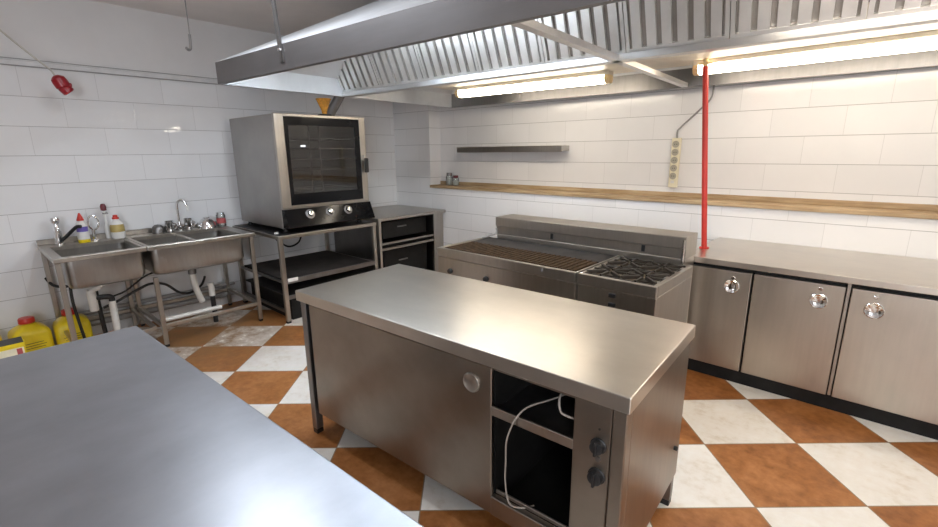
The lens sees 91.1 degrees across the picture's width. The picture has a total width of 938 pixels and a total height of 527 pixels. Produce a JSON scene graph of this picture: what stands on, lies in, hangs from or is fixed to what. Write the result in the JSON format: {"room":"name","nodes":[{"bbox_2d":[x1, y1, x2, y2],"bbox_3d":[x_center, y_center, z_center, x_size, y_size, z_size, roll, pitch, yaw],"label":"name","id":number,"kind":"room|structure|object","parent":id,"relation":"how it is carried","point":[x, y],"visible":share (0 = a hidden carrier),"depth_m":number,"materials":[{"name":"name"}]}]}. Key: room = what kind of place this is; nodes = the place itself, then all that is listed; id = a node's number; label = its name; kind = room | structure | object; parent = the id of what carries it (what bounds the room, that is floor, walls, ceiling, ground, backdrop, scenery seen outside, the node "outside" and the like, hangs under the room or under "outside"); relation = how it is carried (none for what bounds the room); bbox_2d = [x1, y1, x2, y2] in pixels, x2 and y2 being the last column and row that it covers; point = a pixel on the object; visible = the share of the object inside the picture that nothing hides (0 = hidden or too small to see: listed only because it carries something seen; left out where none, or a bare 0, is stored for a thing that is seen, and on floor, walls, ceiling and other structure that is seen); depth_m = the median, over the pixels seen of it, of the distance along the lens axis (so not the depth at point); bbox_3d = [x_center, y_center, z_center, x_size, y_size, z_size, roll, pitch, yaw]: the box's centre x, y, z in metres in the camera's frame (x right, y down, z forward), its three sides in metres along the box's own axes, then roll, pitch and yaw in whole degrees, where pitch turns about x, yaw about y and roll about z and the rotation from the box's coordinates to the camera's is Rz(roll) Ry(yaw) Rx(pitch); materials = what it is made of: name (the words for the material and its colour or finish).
{"room":"commercial kitchen","nodes":[
{"label":"commercial kitchen","id":0,"kind":"room"},
{"bbox_2d":[0,0,396,343],"bbox_3d":[-3.159,-0.832,4.264,0.100,2.860,6.850,11,18,41],"label":"wall","id":1,"kind":"structure","parent":0,"point":[136,147],"depth_m":4.15,"materials":[{"name":"tile"}]},
{"bbox_2d":[0,57,259,88],"bbox_3d":[-3.189,-1.659,3.944,0.022,0.045,6.450,11,18,41],"label":"trim","id":2,"kind":"structure","parent":1,"relation":"attached to","point":[12,61],"depth_m":3.97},
{"bbox_2d":[78,281,234,326],"bbox_3d":[-3.006,0.384,4.554,0.054,0.151,1.330,11,18,41],"label":"pipes","id":3,"kind":"object","parent":1,"relation":"attached to","point":[95,322],"depth_m":4.53,"materials":[{"name":"silver metal"}]},
{"bbox_2d":[91,0,377,35],"bbox_3d":[0.105,-1.597,1.058,8.900,0.080,6.850,11,18,41],"label":"ceiling","id":4,"kind":"structure","parent":0,"point":[257,15],"depth_m":4.16,"materials":[{"name":"paint"}]},
{"bbox_2d":[0,29,73,94],"bbox_3d":[-3.376,-1.660,3.312,0.704,0.807,0.101,-14,19,-43],"label":"plug","id":5,"kind":"object","parent":4,"relation":"hanging from","point":[60,82],"visible":1,"depth_m":3.54,"materials":[{"name":"plastic"}]},
{"bbox_2d":[185,0,191,50],"bbox_3d":[-2.336,-1.978,3.792,0.024,0.426,0.074,2,14,11],"label":"ceiling hook","id":6,"kind":"object","parent":4,"relation":"hanging from","point":[189,34],"visible":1,"depth_m":3.83,"materials":[{"name":"grey metal"}]},
{"bbox_2d":[215,0,937,107],"bbox_3d":[1.639,-1.465,2.227,6.850,0.762,2.672,10,17,37],"label":"extractor hood","id":7,"kind":"object","parent":4,"relation":"hanging from","point":[418,52],"visible":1,"depth_m":2.70,"materials":[{"name":"metal"}]},
{"bbox_2d":[455,70,612,97],"bbox_3d":[0.509,-1.590,4.119,1.550,0.093,0.110,10,17,36],"label":"lamp","id":8,"kind":"object","parent":7,"relation":"attached to","point":[605,76],"visible":1,"depth_m":4.00,"materials":[{"name":"beige plastic"}]},
{"bbox_2d":[692,30,937,75],"bbox_3d":[2.236,-1.286,2.800,1.620,0.093,0.111,11,18,41],"label":"lamp","id":9,"kind":"object","parent":7,"relation":"attached to","point":[925,40],"visible":1,"depth_m":2.80,"materials":[{"name":"beige plastic"}]},
{"bbox_2d":[55,300,937,526],"bbox_3d":[0.133,1.260,1.753,8.900,0.080,6.850,11,18,41],"label":"floor","id":10,"kind":"structure","parent":0,"point":[748,456],"depth_m":2.49,"materials":[{"name":"tile"}]},
{"bbox_2d":[0,336,26,358],"bbox_3d":[-3.410,0.710,3.425,0.163,0.265,0.180,11,18,41],"label":"box","id":11,"kind":"object","parent":10,"relation":"on","point":[13,346],"visible":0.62,"depth_m":3.38,"materials":[{"name":"yellow cardboard"}]},
{"bbox_2d":[7,316,54,351],"bbox_3d":[-3.545,0.598,3.722,0.221,0.342,0.236,9,17,35],"label":"canister","id":12,"kind":"object","parent":10,"relation":"on","point":[35,335],"visible":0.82,"depth_m":3.67,"materials":[{"name":"plastic"}]},
{"bbox_2d":[52,307,92,344],"bbox_3d":[-3.370,0.550,3.912,0.221,0.342,0.236,13,19,43],"label":"canister","id":13,"kind":"object","parent":10,"relation":"on","point":[60,324],"visible":0.52,"depth_m":3.84,"materials":[{"name":"plastic"}]},
{"bbox_2d":[36,233,156,341],"bbox_3d":[-3.080,0.265,3.853,0.813,0.921,0.572,11,18,41],"label":"sink","id":14,"kind":"object","parent":10,"relation":"on","point":[104,261],"visible":0.82,"depth_m":3.63,"materials":[{"name":"metal"}]},
{"bbox_2d":[44,277,67,287],"bbox_3d":[-3.442,0.148,3.886,0.255,0.125,0.042,-3,14,-8],"label":"hose","id":15,"kind":"object","parent":14,"relation":"attached to","point":[50,283],"visible":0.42,"depth_m":3.87,"materials":[{"name":"black rubber"}]},
{"bbox_2d":[50,217,81,244],"bbox_3d":[-3.337,-0.271,3.825,0.245,0.228,0.067,0,14,2],"label":"tap","id":16,"kind":"object","parent":14,"relation":"on","point":[59,239],"visible":1,"depth_m":3.81,"materials":[{"name":"silver metal"}]},
{"bbox_2d":[68,286,85,338],"bbox_3d":[-3.204,0.447,3.783,0.028,0.579,0.075,-2,14,-6],"label":"hose","id":17,"kind":"object","parent":14,"relation":"hanging from","point":[70,289],"visible":0.72,"depth_m":3.75,"materials":[{"name":"black rubber"}]},
{"bbox_2d":[75,213,90,242],"bbox_3d":[-3.285,-0.304,3.904,0.085,0.252,0.085,11,18,41],"label":"detergent bottle","id":18,"kind":"object","parent":14,"relation":"on","point":[83,235],"visible":0.97,"depth_m":3.89,"materials":[{"name":"white plastic"}]},
{"bbox_2d":[87,215,99,240],"bbox_3d":[-3.272,-0.313,4.005,0.072,0.224,0.079,0,14,4],"label":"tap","id":19,"kind":"object","parent":14,"relation":"on","point":[95,238],"visible":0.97,"depth_m":4.00,"materials":[{"name":"silver metal"}]},
{"bbox_2d":[55,242,145,288],"bbox_3d":[-3.014,0.012,3.755,0.602,0.235,0.496,11,18,41],"label":"basin","id":20,"kind":"object","parent":14,"relation":"in","point":[81,274],"depth_m":3.60,"materials":[{"name":"silver metal"}]},
{"bbox_2d":[96,291,107,333],"bbox_3d":[-3.122,0.414,3.904,0.034,0.573,0.049,11,18,41],"label":"hose","id":21,"kind":"object","parent":14,"relation":"attached to","point":[100,312],"visible":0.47,"depth_m":3.90,"materials":[{"name":"black rubber"}]},
{"bbox_2d":[86,285,120,330],"bbox_3d":[-3.029,0.428,3.834,0.096,0.612,0.179,11,18,41],"label":"trap","id":22,"kind":"object","parent":14,"relation":"attached to","point":[92,298],"visible":0.88,"depth_m":3.81,"materials":[{"name":"white plastic"}]},
{"bbox_2d":[100,203,111,237],"bbox_3d":[-3.233,-0.380,4.097,0.046,0.309,0.048,11,18,41],"label":"brush","id":23,"kind":"object","parent":14,"relation":"on","point":[102,206],"visible":1,"depth_m":4.09,"materials":[{"name":"white plastic"}]},
{"bbox_2d":[110,215,125,238],"bbox_3d":[-3.136,-0.331,4.099,0.109,0.209,0.109,11,18,41],"label":"soap bottle","id":24,"kind":"object","parent":14,"relation":"on","point":[117,229],"visible":1,"depth_m":4.07,"materials":[{"name":"white plastic"}]},
{"bbox_2d":[125,221,262,346],"bbox_3d":[-2.599,0.115,4.370,0.813,0.958,0.865,11,18,41],"label":"sink","id":25,"kind":"object","parent":10,"relation":"on","point":[176,251],"depth_m":4.18,"materials":[{"name":"metal"}]},
{"bbox_2d":[114,272,152,296],"bbox_3d":[-2.873,0.131,4.313,0.176,0.176,0.912,5,15,23],"label":"hose","id":26,"kind":"object","parent":25,"relation":"attached to","point":[144,276],"visible":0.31,"depth_m":4.09,"materials":[{"name":"black rubber"}]},
{"bbox_2d":[103,276,205,308],"bbox_3d":[-2.832,0.224,4.309,0.249,0.183,0.975,5,15,23],"label":"hose","id":27,"kind":"object","parent":25,"relation":"attached to","point":[204,277],"visible":0.84,"depth_m":4.15,"materials":[{"name":"black rubber"}]},
{"bbox_2d":[164,220,176,231],"bbox_3d":[-2.862,-0.356,4.413,0.091,0.104,0.071,-2,14,-7],"label":"mug","id":28,"kind":"object","parent":25,"relation":"on","point":[169,225],"visible":1,"depth_m":4.39,"materials":[{"name":"silver metal"}]},
{"bbox_2d":[176,199,189,230],"bbox_3d":[-2.793,-0.471,4.466,0.116,0.305,0.115,3,14,16],"label":"tap","id":29,"kind":"object","parent":25,"relation":"on","point":[180,226],"visible":1,"depth_m":4.46,"materials":[{"name":"silver metal"}]},
{"bbox_2d":[183,218,195,229],"bbox_3d":[-2.753,-0.389,4.530,0.091,0.111,0.071,-2,14,-7],"label":"mug","id":30,"kind":"object","parent":25,"relation":"on","point":[188,225],"visible":1,"depth_m":4.51,"materials":[{"name":"silver metal"}]},
{"bbox_2d":[136,231,243,273],"bbox_3d":[-2.568,-0.109,4.237,0.602,0.235,0.741,11,18,41],"label":"basin","id":31,"kind":"object","parent":25,"relation":"in","point":[189,257],"depth_m":4.08,"materials":[{"name":"silver metal"}]},
{"bbox_2d":[166,305,221,321],"bbox_3d":[-2.469,0.446,4.129,0.037,0.037,0.470,11,18,41],"label":"pipe","id":32,"kind":"object","parent":25,"relation":"on","point":[217,307],"visible":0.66,"depth_m":4.11,"materials":[{"name":"white plastic"}]},
{"bbox_2d":[188,269,204,302],"bbox_3d":[-2.557,0.195,4.318,0.069,0.376,0.126,2,14,10],"label":"pipe","id":33,"kind":"object","parent":25,"relation":"attached to","point":[192,273],"visible":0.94,"depth_m":4.29,"materials":[{"name":"plastic"}]},
{"bbox_2d":[198,217,216,228],"bbox_3d":[-2.645,-0.414,4.643,0.176,0.106,0.176,11,18,41],"label":"steel bowl","id":34,"kind":"object","parent":25,"relation":"on","point":[205,222],"visible":1,"depth_m":4.59,"materials":[{"name":"silver metal"}]},
{"bbox_2d":[216,212,226,226],"bbox_3d":[-2.548,-0.455,4.729,0.087,0.141,0.087,11,18,41],"label":"jar","id":35,"kind":"object","parent":25,"relation":"on","point":[221,219],"visible":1,"depth_m":4.72,"materials":[{"name":"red glass"}]},
{"bbox_2d":[0,326,422,526],"bbox_3d":[-0.919,0.947,1.113,2.300,0.850,0.960,11,18,38],"label":"work table","id":36,"kind":"object","parent":10,"relation":"on","point":[117,428],"visible":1,"depth_m":1.18,"materials":[{"name":"metal"}]},
{"bbox_2d":[207,282,218,321],"bbox_3d":[-2.484,0.379,4.473,0.054,0.395,0.054,11,18,41],"label":"standpipe","id":37,"kind":"object","parent":10,"relation":"on","point":[211,289],"visible":0.84,"depth_m":4.44,"materials":[{"name":"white plastic"}]},
{"bbox_2d":[251,283,301,319],"bbox_3d":[-1.760,0.295,5.146,0.900,0.224,0.940,11,18,41],"label":"crate","id":38,"kind":"object","parent":10,"relation":"on","point":[295,306],"visible":0.16,"depth_m":4.69,"materials":[{"name":"black plastic"}]},
{"bbox_2d":[232,222,377,323],"bbox_3d":[-1.762,-0.009,5.064,1.030,0.856,1.110,11,18,41],"label":"stand","id":39,"kind":"object","parent":10,"relation":"on","point":[282,276],"visible":0.66,"depth_m":4.87,"materials":[{"name":"metal"}]},
{"bbox_2d":[275,237,301,246],"bbox_3d":[-2.036,-0.299,5.175,0.071,0.235,0.370,11,18,41],"label":"cable","id":40,"kind":"object","parent":39,"relation":"hanging from","point":[300,237],"visible":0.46,"depth_m":5.21,"materials":[{"name":"black rubber"}]},
{"bbox_2d":[234,220,372,235],"bbox_3d":[-1.770,-0.429,4.962,0.985,0.006,1.075,11,18,41],"label":"tabletop","id":41,"kind":"object","parent":39,"relation":"on","point":[257,227],"visible":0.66,"depth_m":4.68,"materials":[{"name":"metal"}]},
{"bbox_2d":[229,113,374,231],"bbox_3d":[-1.730,-0.960,4.831,1.035,1.087,0.977,11,18,41],"label":"oven","id":42,"kind":"object","parent":41,"relation":"on","point":[293,171],"visible":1,"depth_m":4.62,"materials":[{"name":"metal"}]},
{"bbox_2d":[316,98,331,115],"bbox_3d":[-1.434,-1.542,4.554,0.150,0.167,0.150,11,18,41],"label":"funnel","id":43,"kind":"object","parent":42,"relation":"on","point":[323,103],"visible":0.94,"depth_m":4.51,"materials":[{"name":"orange plastic"}]},
{"bbox_2d":[327,96,344,115],"bbox_3d":[-1.442,-1.681,4.921,0.233,0.287,0.100,-8,15,-28],"label":"flue pipe","id":44,"kind":"object","parent":42,"relation":"on","point":[334,105],"visible":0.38,"depth_m":4.88,"materials":[{"name":"metal"}]},
{"bbox_2d":[246,270,361,295],"bbox_3d":[-1.757,0.163,5.103,0.940,0.013,1.010,11,18,41],"label":"shelf","id":45,"kind":"object","parent":39,"relation":"attached to","point":[274,286],"depth_m":4.91,"materials":[{"name":"silver metal"}]},
{"bbox_2d":[244,250,368,279],"bbox_3d":[-1.758,0.005,5.065,0.940,0.017,1.010,11,18,41],"label":"shelf","id":46,"kind":"object","parent":39,"relation":"attached to","point":[308,266],"depth_m":4.97,"materials":[{"name":"silver metal"}]},
{"bbox_2d":[334,205,445,272],"bbox_3d":[-1.018,-0.249,5.989,0.965,0.870,1.085,11,18,41],"label":"cabinet","id":47,"kind":"object","parent":10,"relation":"on","point":[405,235],"depth_m":5.72,"materials":[{"name":"metal"}]},
{"bbox_2d":[362,205,445,221],"bbox_3d":[-1.022,-0.655,5.890,0.965,0.035,1.085,11,18,41],"label":"countertop","id":48,"kind":"structure","parent":47,"relation":"on","point":[392,212],"depth_m":5.80,"materials":[{"name":"metal"}]},
{"bbox_2d":[377,234,431,248],"bbox_3d":[-1.068,-0.319,5.951,0.880,0.015,0.938,11,18,41],"label":"shelf","id":49,"kind":"object","parent":47,"relation":"attached to","point":[411,235],"depth_m":5.84,"materials":[{"name":"silver metal"}]},
{"bbox_2d":[295,264,695,526],"bbox_3d":[0.008,0.630,2.338,1.860,0.870,0.792,10,17,38],"label":"base cabinet","id":50,"kind":"object","parent":10,"relation":"on","point":[434,370],"visible":1,"depth_m":1.94,"materials":[{"name":"metal"}]},
{"bbox_2d":[295,264,695,414],"bbox_3d":[0.009,0.233,2.253,1.854,0.058,0.768,10,17,38],"label":"countertop","id":51,"kind":"structure","parent":50,"relation":"on","point":[612,358],"depth_m":1.96,"materials":[{"name":"metal"}]},
{"bbox_2d":[498,383,574,437],"bbox_3d":[0.444,0.540,1.953,0.346,0.006,0.695,10,17,38],"label":"shelf","id":52,"kind":"object","parent":50,"relation":"attached to","point":[547,414],"depth_m":1.81,"materials":[{"name":"metal"}]},
{"bbox_2d":[503,443,572,526],"bbox_3d":[0.020,0.899,2.417,1.805,0.020,0.692,10,17,38],"label":"shelf","id":53,"kind":"object","parent":50,"relation":"attached to","point":[546,485],"depth_m":2.03,"materials":[{"name":"metal"}]},
{"bbox_2d":[504,393,573,508],"bbox_3d":[0.325,0.714,1.733,0.318,0.521,0.216,-8,15,-26],"label":"power cord","id":54,"kind":"object","parent":50,"relation":"hanging from","point":[560,395],"visible":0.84,"depth_m":1.74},
{"bbox_2d":[437,228,618,299],"bbox_3d":[0.416,0.290,3.548,1.217,0.951,0.670,11,18,41],"label":"chargrill","id":55,"kind":"object","parent":10,"relation":"on","point":[550,270],"visible":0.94,"depth_m":3.27,"materials":[{"name":"metal"}]},
{"bbox_2d":[482,228,497,237],"bbox_3d":[0.180,-0.264,4.006,0.143,0.086,0.026,-5,14,-17],"label":"tap","id":56,"kind":"object","parent":55,"relation":"on","point":[487,236],"depth_m":4.01,"materials":[{"name":"silver metal"}]},
{"bbox_2d":[496,214,697,322],"bbox_3d":[0.897,0.203,3.677,1.570,1.049,0.245,11,18,41],"label":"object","id":57,"kind":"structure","parent":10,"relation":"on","point":[675,247],"depth_m":3.37,"materials":[{"name":"metal"}]},
{"bbox_2d":[496,214,697,258],"bbox_3d":[0.895,-0.235,3.573,1.570,0.149,0.237,11,18,41],"label":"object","id":58,"kind":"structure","parent":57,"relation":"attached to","point":[653,243],"depth_m":3.38,"materials":[{"name":"metal"}]},
{"bbox_2d":[577,256,692,322],"bbox_3d":[1.056,0.457,2.990,0.479,0.877,0.638,11,18,41],"label":"gas range","id":59,"kind":"object","parent":10,"relation":"on","point":[637,286],"visible":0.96,"depth_m":2.75,"materials":[{"name":"metal"}]},
{"bbox_2d":[687,237,937,439],"bbox_3d":[2.605,0.447,2.964,2.135,0.880,0.895,11,18,41],"label":"base cabinet","id":60,"kind":"object","parent":10,"relation":"on","point":[853,333],"depth_m":2.85,"materials":[{"name":"metal"}]},
{"bbox_2d":[699,58,712,248],"bbox_3d":[1.705,-0.771,3.329,0.196,1.332,0.072,11,18,41],"label":"pole","id":61,"kind":"object","parent":60,"relation":"on","point":[705,79],"visible":1,"depth_m":3.30,"materials":[{"name":"metal"}]},
{"bbox_2d":[694,237,937,295],"bbox_3d":[2.601,0.039,2.865,2.135,0.040,0.895,11,18,41],"label":"countertop","id":62,"kind":"structure","parent":60,"relation":"on","point":[894,272],"depth_m":2.96,"materials":[{"name":"metal"}]},
{"bbox_2d":[393,66,937,259],"bbox_3d":[2.303,-0.766,3.771,8.900,2.860,0.300,11,18,41],"label":"wall","id":63,"kind":"structure","parent":0,"point":[865,136],"depth_m":3.94,"materials":[{"name":"tile"}]},
{"bbox_2d":[457,145,568,152],"bbox_3d":[0.454,-1.316,5.301,1.490,0.064,0.155,11,18,41],"label":"wall shelf","id":64,"kind":"object","parent":63,"relation":"attached to","point":[557,148],"visible":1,"depth_m":5.14,"materials":[{"name":"metal"}]},
{"bbox_2d":[668,138,681,187],"bbox_3d":[1.867,-0.912,4.176,0.075,0.438,0.043,11,18,41],"label":"strip","id":65,"kind":"object","parent":63,"relation":"attached to","point":[676,142],"visible":1,"depth_m":4.16,"materials":[{"name":"beige plastic"}]},
{"bbox_2d":[669,173,675,178],"bbox_3d":[1.855,-0.796,4.189,0.060,0.060,0.003,11,18,41],"label":"socket","id":66,"kind":"object","parent":65,"relation":"attached to","point":[671,175],"depth_m":4.19,"materials":[{"name":"beige plastic"}]},
{"bbox_2d":[670,165,676,171],"bbox_3d":[1.854,-0.864,4.172,0.060,0.060,0.003,11,18,41],"label":"socket","id":67,"kind":"object","parent":65,"relation":"attached to","point":[673,168],"depth_m":4.17,"materials":[{"name":"beige plastic"}]},
{"bbox_2d":[671,157,677,163],"bbox_3d":[1.853,-0.932,4.156,0.060,0.060,0.003,11,18,41],"label":"socket","id":68,"kind":"object","parent":65,"relation":"attached to","point":[674,160],"depth_m":4.15,"materials":[{"name":"beige plastic"}]},
{"bbox_2d":[672,149,677,155],"bbox_3d":[1.853,-1.000,4.139,0.060,0.060,0.003,11,18,41],"label":"socket","id":69,"kind":"object","parent":65,"relation":"attached to","point":[674,151],"depth_m":4.14,"materials":[{"name":"beige plastic"}]},
{"bbox_2d":[672,141,678,147],"bbox_3d":[1.852,-1.068,4.123,0.060,0.060,0.003,11,18,41],"label":"socket","id":70,"kind":"object","parent":65,"relation":"attached to","point":[675,144],"depth_m":4.12,"materials":[{"name":"beige plastic"}]},
{"bbox_2d":[430,181,937,219],"bbox_3d":[2.529,-0.457,3.556,7.990,0.078,0.222,11,18,41],"label":"wooden ledge","id":71,"kind":"object","parent":63,"relation":"attached to","point":[903,210],"visible":1,"depth_m":3.83,"materials":[{"name":"brown wood"}]},
{"bbox_2d":[446,173,452,184],"bbox_3d":[-0.254,-1.097,5.972,0.092,0.158,0.092,11,18,41],"label":"glass jar","id":72,"kind":"object","parent":71,"relation":"on","point":[449,181],"visible":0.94,"depth_m":5.95,"materials":[{"name":"clear glass"}]},
{"bbox_2d":[452,175,458,185],"bbox_3d":[-0.171,-1.063,5.890,0.088,0.128,0.088,11,18,41],"label":"glass jar","id":73,"kind":"object","parent":71,"relation":"on","point":[454,183],"visible":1,"depth_m":5.87,"materials":[{"name":"clear glass"}]},
{"bbox_2d":[676,85,714,137],"bbox_3d":[1.960,-1.447,3.965,0.277,0.701,0.015,11,18,41],"label":"cable conduit","id":74,"kind":"object","parent":63,"relation":"attached to","point":[711,97],"visible":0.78,"depth_m":4.00,"materials":[{"name":"grey plastic"}]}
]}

